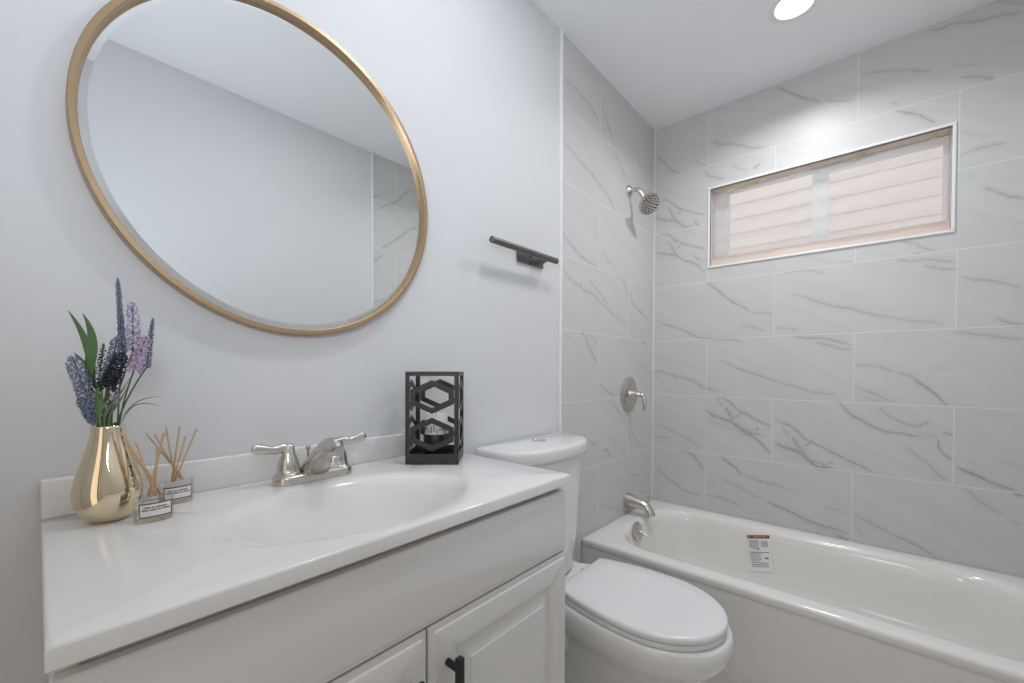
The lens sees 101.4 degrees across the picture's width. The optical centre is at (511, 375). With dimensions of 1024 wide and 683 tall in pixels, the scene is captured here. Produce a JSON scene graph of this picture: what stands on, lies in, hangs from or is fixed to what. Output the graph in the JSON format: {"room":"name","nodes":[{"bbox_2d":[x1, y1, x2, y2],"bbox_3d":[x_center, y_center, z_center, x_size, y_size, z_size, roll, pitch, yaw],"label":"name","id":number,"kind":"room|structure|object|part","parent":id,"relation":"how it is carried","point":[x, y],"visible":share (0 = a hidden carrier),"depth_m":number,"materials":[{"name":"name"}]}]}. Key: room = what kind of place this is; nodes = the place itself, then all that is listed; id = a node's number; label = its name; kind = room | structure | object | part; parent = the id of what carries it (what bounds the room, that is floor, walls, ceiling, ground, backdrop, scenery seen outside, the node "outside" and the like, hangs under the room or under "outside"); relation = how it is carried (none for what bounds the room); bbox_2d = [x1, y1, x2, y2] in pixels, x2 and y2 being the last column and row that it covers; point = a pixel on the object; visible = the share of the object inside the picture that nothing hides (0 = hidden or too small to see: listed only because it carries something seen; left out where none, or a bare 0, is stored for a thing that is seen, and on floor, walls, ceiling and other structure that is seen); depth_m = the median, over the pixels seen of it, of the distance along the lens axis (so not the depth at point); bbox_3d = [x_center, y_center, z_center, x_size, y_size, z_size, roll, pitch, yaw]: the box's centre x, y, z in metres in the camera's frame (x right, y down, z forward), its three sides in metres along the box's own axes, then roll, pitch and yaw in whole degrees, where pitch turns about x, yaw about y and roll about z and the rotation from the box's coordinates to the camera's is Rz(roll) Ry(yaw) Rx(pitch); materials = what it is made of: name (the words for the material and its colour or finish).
{"room":"bathroom","nodes":[
{"label":"bathroom","id":0,"kind":"room"},
{"bbox_2d":[0,0,559,682],"bbox_3d":[-0.595,-0.156,0.902,0.100,2.482,2.270,1,1,41],"label":"wall","id":1,"kind":"structure","parent":0,"point":[473,86],"depth_m":0.96,"materials":[{"name":"white paint"}]},
{"bbox_2d":[40,432,423,519],"bbox_3d":[-0.473,0.191,0.954,0.020,0.062,0.798,1,1,41],"label":"backsplash","id":2,"kind":"structure","parent":1,"relation":"attached to","point":[204,474],"depth_m":0.83,"materials":[{"name":"stone"}]},
{"bbox_2d":[65,0,427,334],"bbox_3d":[-0.479,-0.441,0.929,0.028,0.700,0.700,1,1,41],"label":"round wall mirror","id":3,"kind":"object","parent":1,"relation":"attached to","point":[243,155],"visible":1,"depth_m":0.86,"materials":[{"name":"gold metal"}]},
{"bbox_2d":[489,236,558,268],"bbox_3d":[0.035,-0.440,1.484,0.069,0.056,0.358,1,1,41],"label":"towel bar","id":4,"kind":"object","parent":1,"relation":"attached to","point":[525,255],"visible":1,"depth_m":1.51,"materials":[{"name":"grey metal"}]},
{"bbox_3d":[0.069,-0.441,1.568,0.008,0.056,0.152,1,1,41],"label":"mounting plate","id":5,"kind":"part","parent":4,"relation":"part of","materials":[{"name":"grey metal"}]},
{"bbox_3d":[0.118,-0.431,1.581,0.054,0.029,0.025,1,1,41],"label":"post","id":6,"kind":"part","parent":4,"relation":"part of","materials":[{"name":"grey metal"}]},
{"bbox_2d":[558,29,563,432],"bbox_3d":[0.191,-0.164,1.726,0.030,2.482,0.012,1,1,41],"label":"trim","id":7,"kind":"structure","parent":1,"relation":"attached to","point":[561,30],"depth_m":1.71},
{"bbox_2d":[561,34,654,562],"bbox_3d":[0.509,-0.168,2.079,0.001,2.482,0.947,1,1,41],"label":"wall tile","id":8,"kind":"structure","parent":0,"point":[608,244],"depth_m":2.00,"materials":[{"name":"tile"}]},
{"bbox_2d":[620,377,645,411],"bbox_3d":[0.648,0.098,2.168,0.097,0.184,0.184,1,1,41],"label":"shower valve","id":9,"kind":"object","parent":8,"relation":"attached to","point":[629,394],"visible":1,"depth_m":2.16,"materials":[{"name":"silver metal"}]},
{"bbox_3d":[0.652,0.124,2.164,0.086,0.112,0.060,1,1,41],"label":"lever","id":10,"kind":"part","parent":9,"relation":"part of","materials":[{"name":"silver metal"}]},
{"bbox_2d":[623,492,655,517],"bbox_3d":[0.660,0.662,2.148,0.155,0.108,0.077,1,1,41],"label":"tub spout","id":11,"kind":"object","parent":8,"relation":"attached to","point":[630,500],"visible":1,"depth_m":2.13,"materials":[{"name":"silver metal"}]},
{"bbox_2d":[626,185,659,214],"bbox_3d":[0.667,-0.904,2.129,0.153,0.166,0.106,1,1,41],"label":"shower fixture","id":12,"kind":"object","parent":8,"relation":"attached to","point":[649,202],"visible":1,"depth_m":2.11,"materials":[{"name":"silver metal"}]},
{"bbox_3d":[0.647,-0.932,2.151,0.081,0.073,0.030,1,1,23],"label":"arm","id":13,"kind":"part","parent":12,"relation":"part of","materials":[{"name":"silver metal"}]},
{"bbox_2d":[697,674,735,682],"bbox_3d":[0.353,1.141,0.795,1.694,0.100,3.341,1,1,41],"label":"floor","id":14,"kind":"structure","parent":0,"point":[718,678],"depth_m":1.49,"materials":[{"name":"tile"}]},
{"bbox_2d":[48,488,565,682],"bbox_3d":[-0.295,0.669,0.803,0.496,0.838,0.792,1,1,41],"label":"vanity cabinet","id":15,"kind":"object","parent":14,"relation":"on","point":[481,599],"visible":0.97,"depth_m":0.63,"materials":[{"name":"white paint"}]},
{"bbox_2d":[40,432,570,673],"bbox_3d":[-0.305,0.262,0.807,0.468,0.199,0.798,1,1,41],"label":"vanity sink","id":16,"kind":"object","parent":15,"relation":"in","point":[239,538],"visible":0.75,"depth_m":0.62,"materials":[{"name":"stone"}]},
{"bbox_2d":[70,424,143,523],"bbox_3d":[-0.629,0.151,0.653,0.083,0.147,0.083,1,1,41],"label":"vase","id":17,"kind":"object","parent":16,"relation":"on","point":[107,486],"visible":0.94,"depth_m":0.63,"materials":[{"name":"metal"}]},
{"bbox_2d":[65,355,107,424],"bbox_3d":[-0.646,0.053,0.639,0.058,0.170,0.026,0,1,-9],"label":"flower spike","id":18,"kind":"object","parent":17,"relation":"in","point":[81,385],"visible":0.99,"depth_m":0.63,"materials":[{"name":"blue plant"}]},
{"bbox_2d":[68,311,107,423],"bbox_3d":[-0.654,0.019,0.648,0.070,0.239,0.008,0,1,5],"label":"leaf sprig","id":19,"kind":"object","parent":17,"relation":"in","point":[89,341],"visible":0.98,"depth_m":0.65,"materials":[{"name":"green plant"}]},
{"bbox_2d":[76,398,102,426],"bbox_3d":[-0.644,0.086,0.640,0.034,0.105,0.021,0,1,-34],"label":"flower spike","id":20,"kind":"object","parent":17,"relation":"in","point":[92,419],"visible":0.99,"depth_m":0.64,"materials":[{"name":"plant"}]},
{"bbox_2d":[90,343,106,426],"bbox_3d":[-0.633,0.044,0.642,0.016,0.188,0.014,0,1,8],"label":"flower spike","id":21,"kind":"object","parent":17,"relation":"in","point":[103,344],"visible":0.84,"depth_m":0.64,"materials":[{"name":"plant"}]},
{"bbox_3d":[-0.631,0.045,0.643,0.011,0.187,0.004,0,1,-12],"label":"stem","id":22,"kind":"part","parent":21,"relation":"part of","materials":[{"name":"green plant"}]},
{"bbox_2d":[88,386,112,426],"bbox_3d":[-0.626,0.075,0.638,0.036,0.127,0.011,0,1,7],"label":"leaf sprig","id":23,"kind":"object","parent":17,"relation":"in","point":[98,401],"visible":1,"depth_m":0.64,"materials":[{"name":"green plant"}]},
{"bbox_2d":[98,336,121,422],"bbox_3d":[-0.619,0.039,0.640,0.041,0.199,0.022,0,1,4],"label":"flower spike","id":24,"kind":"object","parent":17,"relation":"in","point":[117,340],"visible":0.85,"depth_m":0.64,"materials":[{"name":"plant"}]},
{"bbox_3d":[-0.621,0.039,0.643,0.038,0.198,0.007,0,1,15],"label":"stem","id":25,"kind":"part","parent":24,"relation":"part of","materials":[{"name":"green plant"}]},
{"bbox_2d":[102,390,120,426],"bbox_3d":[-0.615,0.080,0.642,0.047,0.117,0.014,1,1,31],"label":"flower spike","id":26,"kind":"object","parent":17,"relation":"in","point":[111,397],"visible":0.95,"depth_m":0.63,"materials":[{"name":"plant"}]},
{"bbox_2d":[96,352,127,399],"bbox_3d":[-0.611,0.051,0.635,0.060,0.175,0.030,1,1,26],"label":"flower spike","id":27,"kind":"object","parent":17,"relation":"in","point":[106,381],"visible":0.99,"depth_m":0.63,"materials":[{"name":"black plant"}]},
{"bbox_3d":[-0.612,0.052,0.640,0.055,0.174,0.016,1,1,33],"label":"stem","id":28,"kind":"part","parent":27,"relation":"part of","materials":[{"name":"green plant"}]},
{"bbox_2d":[98,355,129,426],"bbox_3d":[-0.608,0.050,0.637,0.055,0.176,0.025,1,1,29],"label":"leaf sprig","id":29,"kind":"object","parent":17,"relation":"in","point":[108,407],"visible":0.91,"depth_m":0.63,"materials":[{"name":"green plant"}]},
{"bbox_2d":[115,278,126,425],"bbox_3d":[-0.612,-0.007,0.652,0.025,0.290,0.012,0,1,7],"label":"flower spike","id":30,"kind":"object","parent":17,"relation":"in","point":[120,328],"visible":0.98,"depth_m":0.65,"materials":[{"name":"plant"}]},
{"bbox_3d":[-0.614,-0.006,0.653,0.021,0.289,0.005,1,1,23],"label":"stem","id":31,"kind":"part","parent":30,"relation":"part of","materials":[{"name":"green plant"}]},
{"bbox_2d":[113,302,140,406],"bbox_3d":[-0.603,0.011,0.648,0.046,0.254,0.021,0,1,-34],"label":"flower spike","id":32,"kind":"object","parent":17,"relation":"in","point":[132,344],"visible":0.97,"depth_m":0.65,"materials":[{"name":"purple plant"}]},
{"bbox_2d":[115,318,154,425],"bbox_3d":[-0.595,0.024,0.659,0.060,0.230,0.013,0,1,-16],"label":"flower spike","id":33,"kind":"object","parent":17,"relation":"in","point":[152,322],"visible":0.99,"depth_m":0.66,"materials":[{"name":"plant"}]},
{"bbox_2d":[118,336,151,425],"bbox_3d":[-0.592,0.038,0.648,0.071,0.201,0.025,0,1,2],"label":"flower spike","id":34,"kind":"object","parent":17,"relation":"in","point":[141,352],"visible":0.99,"depth_m":0.64,"materials":[{"name":"purple plant"}]},
{"bbox_2d":[112,396,160,424],"bbox_3d":[-0.590,0.085,0.652,0.098,0.107,0.005,0,1,3],"label":"sprig","id":35,"kind":"object","parent":17,"relation":"in","point":[131,406],"visible":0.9,"depth_m":0.65,"materials":[{"name":"green plant"}]},
{"bbox_2d":[134,499,172,521],"bbox_3d":[-0.556,0.199,0.650,0.029,0.052,0.050,1,1,41],"label":"bottle","id":36,"kind":"object","parent":16,"relation":"on","point":[156,510],"visible":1,"depth_m":0.64,"materials":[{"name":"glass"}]},
{"bbox_2d":[122,438,159,493],"bbox_3d":[-0.573,0.141,0.649,0.048,0.091,0.003,0,1,-19],"label":"reed","id":37,"kind":"object","parent":36,"relation":"in","point":[123,438],"visible":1,"depth_m":0.65,"materials":[{"name":"wood"}]},
{"bbox_2d":[120,432,162,494],"bbox_3d":[-0.570,0.136,0.645,0.051,0.102,0.003,0,1,-27],"label":"reed","id":38,"kind":"object","parent":36,"relation":"in","point":[122,434],"visible":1,"depth_m":0.64,"materials":[{"name":"wood"}]},
{"bbox_2d":[135,442,154,495],"bbox_3d":[-0.576,0.146,0.657,0.049,0.081,0.003,1,1,22],"label":"reed","id":39,"kind":"object","parent":36,"relation":"in","point":[136,443],"visible":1,"depth_m":0.66,"materials":[{"name":"wood"}]},
{"bbox_2d":[141,504,169,511],"bbox_3d":[-0.546,0.203,0.643,0.004,0.006,0.034,1,1,41],"label":"print","id":40,"kind":"object","parent":36,"relation":"on","point":[144,507],"depth_m":0.64},
{"bbox_2d":[147,433,164,496],"bbox_3d":[-0.553,0.138,0.651,0.024,0.098,0.003,0,1,-29],"label":"reed","id":41,"kind":"object","parent":36,"relation":"in","point":[163,436],"visible":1,"depth_m":0.65,"materials":[{"name":"wood"}]},
{"bbox_2d":[149,434,162,496],"bbox_3d":[-0.555,0.140,0.655,0.003,0.095,0.027,0,1,-1],"label":"reed","id":42,"kind":"object","parent":36,"relation":"in","point":[153,482],"visible":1,"depth_m":0.65,"materials":[{"name":"wood"}]},
{"bbox_2d":[155,446,157,495],"bbox_3d":[-0.548,0.147,0.646,0.019,0.080,0.003,1,1,42],"label":"reed","id":43,"kind":"object","parent":36,"relation":"in","point":[156,458],"visible":1,"depth_m":0.65,"materials":[{"name":"wood"}]},
{"bbox_2d":[159,484,191,501],"bbox_3d":[-0.591,0.198,0.737,0.029,0.052,0.050,1,1,41],"label":"bottle","id":44,"kind":"object","parent":16,"relation":"on","point":[184,492],"visible":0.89,"depth_m":0.73,"materials":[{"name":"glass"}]},
{"bbox_2d":[145,432,184,478],"bbox_3d":[-0.616,0.142,0.743,0.076,0.082,0.003,0,1,6],"label":"reed","id":45,"kind":"object","parent":44,"relation":"in","point":[148,436],"visible":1,"depth_m":0.74,"materials":[{"name":"wood"}]},
{"bbox_2d":[154,434,181,479],"bbox_3d":[-0.611,0.144,0.743,0.054,0.081,0.003,0,1,6],"label":"reed","id":46,"kind":"object","parent":44,"relation":"in","point":[155,435],"visible":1,"depth_m":0.74,"materials":[{"name":"wood"}]},
{"bbox_2d":[165,427,175,476],"bbox_3d":[-0.602,0.138,0.739,0.022,0.096,0.003,0,1,11],"label":"reed","id":47,"kind":"object","parent":44,"relation":"in","point":[166,429],"visible":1,"depth_m":0.74,"materials":[{"name":"wood"}]},
{"bbox_2d":[171,426,180,481],"bbox_3d":[-0.593,0.138,0.739,0.003,0.097,0.017,0,1,14],"label":"reed","id":48,"kind":"object","parent":44,"relation":"in","point":[174,463],"visible":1,"depth_m":0.74,"materials":[{"name":"wood"}]},
{"bbox_2d":[166,488,189,494],"bbox_3d":[-0.581,0.201,0.730,0.004,0.006,0.034,1,1,41],"label":"print","id":49,"kind":"object","parent":44,"relation":"on","point":[169,491],"depth_m":0.73},
{"bbox_2d":[172,436,186,481],"bbox_3d":[-0.585,0.146,0.736,0.021,0.080,0.003,0,1,-30],"label":"reed","id":50,"kind":"object","parent":44,"relation":"in","point":[176,468],"visible":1,"depth_m":0.73,"materials":[{"name":"wood"}]},
{"bbox_2d":[174,429,196,480],"bbox_3d":[-0.576,0.140,0.740,0.035,0.091,0.003,0,1,-20],"label":"reed","id":51,"kind":"object","parent":44,"relation":"in","point":[185,455],"visible":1,"depth_m":0.74,"materials":[{"name":"wood"}]},
{"bbox_2d":[251,432,365,486],"bbox_3d":[-0.426,0.173,0.902,0.179,0.098,0.173,0,1,-5],"label":"sink faucet","id":52,"kind":"object","parent":16,"relation":"on","point":[328,460],"visible":1,"depth_m":0.85,"materials":[{"name":"silver metal"}]},
{"bbox_3d":[-0.477,0.169,0.849,0.050,0.073,0.094,1,1,41],"label":"handle","id":53,"kind":"part","parent":52,"relation":"part of","materials":[{"name":"silver metal"}]},
{"bbox_3d":[-0.450,0.181,0.925,0.011,0.056,0.011,1,1,41],"label":"lift rod","id":54,"kind":"part","parent":52,"relation":"part of","materials":[{"name":"silver metal"}]},
{"bbox_3d":[-0.428,0.212,0.905,0.058,0.019,0.164,1,1,41],"label":"plate","id":55,"kind":"part","parent":52,"relation":"part of","materials":[{"name":"silver metal"}]},
{"bbox_3d":[-0.394,0.168,0.875,0.141,0.088,0.063,1,1,41],"label":"spout","id":56,"kind":"part","parent":52,"relation":"part of","materials":[{"name":"silver metal"}]},
{"bbox_3d":[-0.380,0.168,0.960,0.050,0.072,0.092,1,1,41],"label":"handle","id":57,"kind":"part","parent":52,"relation":"part of","materials":[{"name":"silver metal"}]},
{"bbox_2d":[405,371,463,464],"bbox_3d":[-0.199,0.105,1.101,0.131,0.230,0.131,0,1,-1],"label":"lantern","id":58,"kind":"object","parent":16,"relation":"on","point":[415,456],"visible":0.99,"depth_m":1.04,"materials":[{"name":"black metal"}]},
{"bbox_3d":[-0.264,0.104,1.100,0.002,0.230,0.131,0,1,-1],"label":"panel","id":59,"kind":"part","parent":58,"relation":"part of","materials":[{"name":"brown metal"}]},
{"bbox_2d":[423,412,447,453],"bbox_3d":[-0.200,0.153,1.102,0.066,0.120,0.066,1,1,41],"label":"candle holder","id":60,"kind":"object","parent":58,"relation":"in","point":[433,434],"visible":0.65,"depth_m":1.08,"materials":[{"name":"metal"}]},
{"bbox_2d":[423,432,447,453],"bbox_3d":[-0.200,0.182,1.102,0.066,0.062,0.066,1,1,41],"label":"cup","id":61,"kind":"object","parent":60,"relation":"on","point":[431,438],"depth_m":1.07,"materials":[{"name":"black metal"}]},
{"bbox_3d":[-0.201,0.104,1.165,0.131,0.230,0.002,0,1,-1],"label":"panel","id":62,"kind":"part","parent":58,"relation":"part of","materials":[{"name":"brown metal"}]},
{"bbox_3d":[-0.135,0.105,1.102,0.002,0.230,0.131,0,1,-1],"label":"panel","id":63,"kind":"part","parent":58,"relation":"part of","materials":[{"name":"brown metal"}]},
{"bbox_3d":[-0.273,0.695,0.522,0.020,0.578,0.401,1,1,41],"label":"door","id":64,"kind":"part","parent":15,"relation":"part of","materials":[{"name":"white paint"}]},
{"bbox_3d":[-0.093,0.522,0.682,0.036,0.137,0.012,1,1,41],"label":"handle","id":65,"kind":"part","parent":15,"relation":"part of","materials":[{"name":"black metal"}]},
{"bbox_3d":[-0.010,0.692,0.821,0.020,0.578,0.388,1,1,41],"label":"door","id":66,"kind":"part","parent":15,"relation":"part of","materials":[{"name":"white paint"}]},
{"bbox_2d":[476,433,733,682],"bbox_3d":[0.288,0.657,1.302,0.699,0.852,0.472,1,1,41],"label":"toilet","id":67,"kind":"object","parent":14,"relation":"on","point":[625,622],"visible":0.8,"depth_m":1.23,"materials":[{"name":"white ceramic"}]},
{"bbox_3d":[0.104,0.255,1.457,0.209,0.048,0.466,1,1,41],"label":"tank lid","id":68,"kind":"part","parent":67,"relation":"part of","materials":[{"name":"white ceramic"}]},
{"bbox_3d":[0.099,0.486,1.463,0.191,0.413,0.416,1,1,41],"label":"tank","id":69,"kind":"part","parent":67,"relation":"part of","materials":[{"name":"white ceramic"}]},
{"bbox_3d":[0.402,0.695,1.273,0.458,0.016,0.351,1,1,41],"label":"seat","id":70,"kind":"part","parent":67,"relation":"part of","materials":[{"name":"white plastic"}]},
{"bbox_3d":[0.402,0.675,1.272,0.462,0.020,0.355,1,1,41],"label":"lid","id":71,"kind":"part","parent":67,"relation":"part of","materials":[{"name":"white plastic"}]},
{"bbox_3d":[0.362,0.893,1.310,0.593,0.380,0.367,1,1,41],"label":"bowl","id":72,"kind":"part","parent":67,"relation":"part of","materials":[{"name":"white ceramic"}]},
{"bbox_2d":[582,499,1023,682],"bbox_3d":[1.123,0.899,1.665,1.491,0.366,0.770,1,1,41],"label":"bathtub","id":73,"kind":"object","parent":14,"relation":"on","point":[829,609],"visible":0.84,"depth_m":1.54,"materials":[{"name":"white ceramic"}]},
{"bbox_3d":[0.608,0.752,2.024,0.028,0.086,0.088,1,1,41],"label":"overflow plate","id":74,"kind":"part","parent":73,"relation":"part of","materials":[{"name":"silver metal"}]},
{"bbox_2d":[747,535,772,571],"bbox_3d":[1.171,0.839,1.979,0.113,0.178,0.034,1,1,38],"label":"warning sticker","id":75,"kind":"object","parent":73,"relation":"attached to","point":[760,558],"visible":1,"depth_m":1.98,"materials":[{"name":"white paper"}]},
{"bbox_2d":[750,548,768,566],"bbox_3d":[1.168,0.863,1.975,0.082,0.088,0.016,1,1,38],"label":"print","id":76,"kind":"object","parent":75,"relation":"attached to","point":[759,557],"depth_m":1.98},
{"bbox_2d":[533,0,995,129],"bbox_3d":[0.362,-1.441,0.759,1.694,0.100,3.341,1,1,41],"label":"ceiling","id":77,"kind":"structure","parent":0,"point":[672,61],"depth_m":1.75,"materials":[{"name":"white paint"}]},
{"bbox_2d":[767,0,819,22],"bbox_3d":[1.062,-1.397,1.578,0.172,0.008,0.172,1,1,41],"label":"recessed light","id":78,"kind":"object","parent":77,"relation":"in","point":[779,11],"visible":1,"depth_m":1.60,"materials":[{"name":"white"}]},
{"bbox_2d":[652,0,1023,577],"bbox_3d":[1.382,-0.162,1.941,1.494,2.482,0.001,1,1,41],"label":"wall","id":79,"kind":"structure","parent":0,"point":[873,394],"depth_m":1.80,"materials":[{"name":"tile"}]},
{"bbox_2d":[652,130,655,496],"bbox_3d":[0.822,-0.351,2.436,0.014,2.122,0.014,1,1,41],"label":"trim","id":80,"kind":"structure","parent":79,"relation":"attached to","point":[655,130],"depth_m":2.43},
{"bbox_2d":[712,135,949,265],"bbox_3d":[1.438,-0.779,1.991,0.889,0.405,0.091,1,1,41],"label":"window","id":81,"kind":"structure","parent":79,"relation":"in","point":[820,176],"depth_m":1.96,"materials":[{"name":"plastic"}]},
{"bbox_3d":[1.609,-0.788,1.858,0.453,0.379,0.025,1,1,41],"label":"sash","id":82,"kind":"part","parent":81,"relation":"part of","materials":[{"name":"plastic"}]},
{"bbox_3d":[1.403,-0.792,1.948,0.882,0.350,0.015,1,1,41],"label":"plastic film","id":83,"kind":"object","parent":81,"relation":"attached to","visible":0},
{"bbox_2d":[745,181,758,186],"bbox_3d":[1.210,-0.966,2.113,0.063,0.016,0.001,1,1,41],"label":"tape piece","id":84,"kind":"object","parent":83,"relation":"attached to","point":[756,182],"visible":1,"depth_m":2.11,"materials":[{"name":"beige paper"}]},
{"bbox_2d":[851,152,865,160],"bbox_3d":[1.523,-0.963,1.841,0.054,0.029,0.001,1,1,41],"label":"tape piece","id":85,"kind":"object","parent":83,"relation":"attached to","point":[863,153],"visible":1,"depth_m":1.84,"materials":[{"name":"beige paper"}]},
{"bbox_2d":[930,134,938,139],"bbox_3d":[1.698,-0.960,1.684,0.026,0.024,0.001,1,1,41],"label":"tape piece","id":86,"kind":"object","parent":83,"relation":"attached to","point":[934,136],"visible":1,"depth_m":1.68,"materials":[{"name":"beige paper"}]},
{"bbox_2d":[710,126,952,265],"bbox_3d":[1.433,-0.779,1.984,0.949,0.485,0.139,1,1,41],"label":"trim","id":87,"kind":"structure","parent":79,"relation":"attached to","point":[947,131],"depth_m":1.92,"materials":[{"name":"beige wood"}]},
{"bbox_2d":[707,121,956,267],"bbox_3d":[1.389,-0.779,1.934,0.911,0.427,0.020,1,1,41],"label":"trim","id":88,"kind":"structure","parent":79,"relation":"attached to","point":[954,124],"depth_m":1.81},
{"bbox_3d":[2.225,1.133,3.304,8.000,0.100,2.860,1,1,41],"label":"ground","id":89,"kind":"structure","parent":0,"visible":0},
{"bbox_2d":[730,146,942,254],"bbox_3d":[2.104,-1.006,3.128,8.000,4.143,0.150,1,1,41],"label":"window blind","id":90,"kind":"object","parent":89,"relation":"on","point":[905,190],"depth_m":2.86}
]}

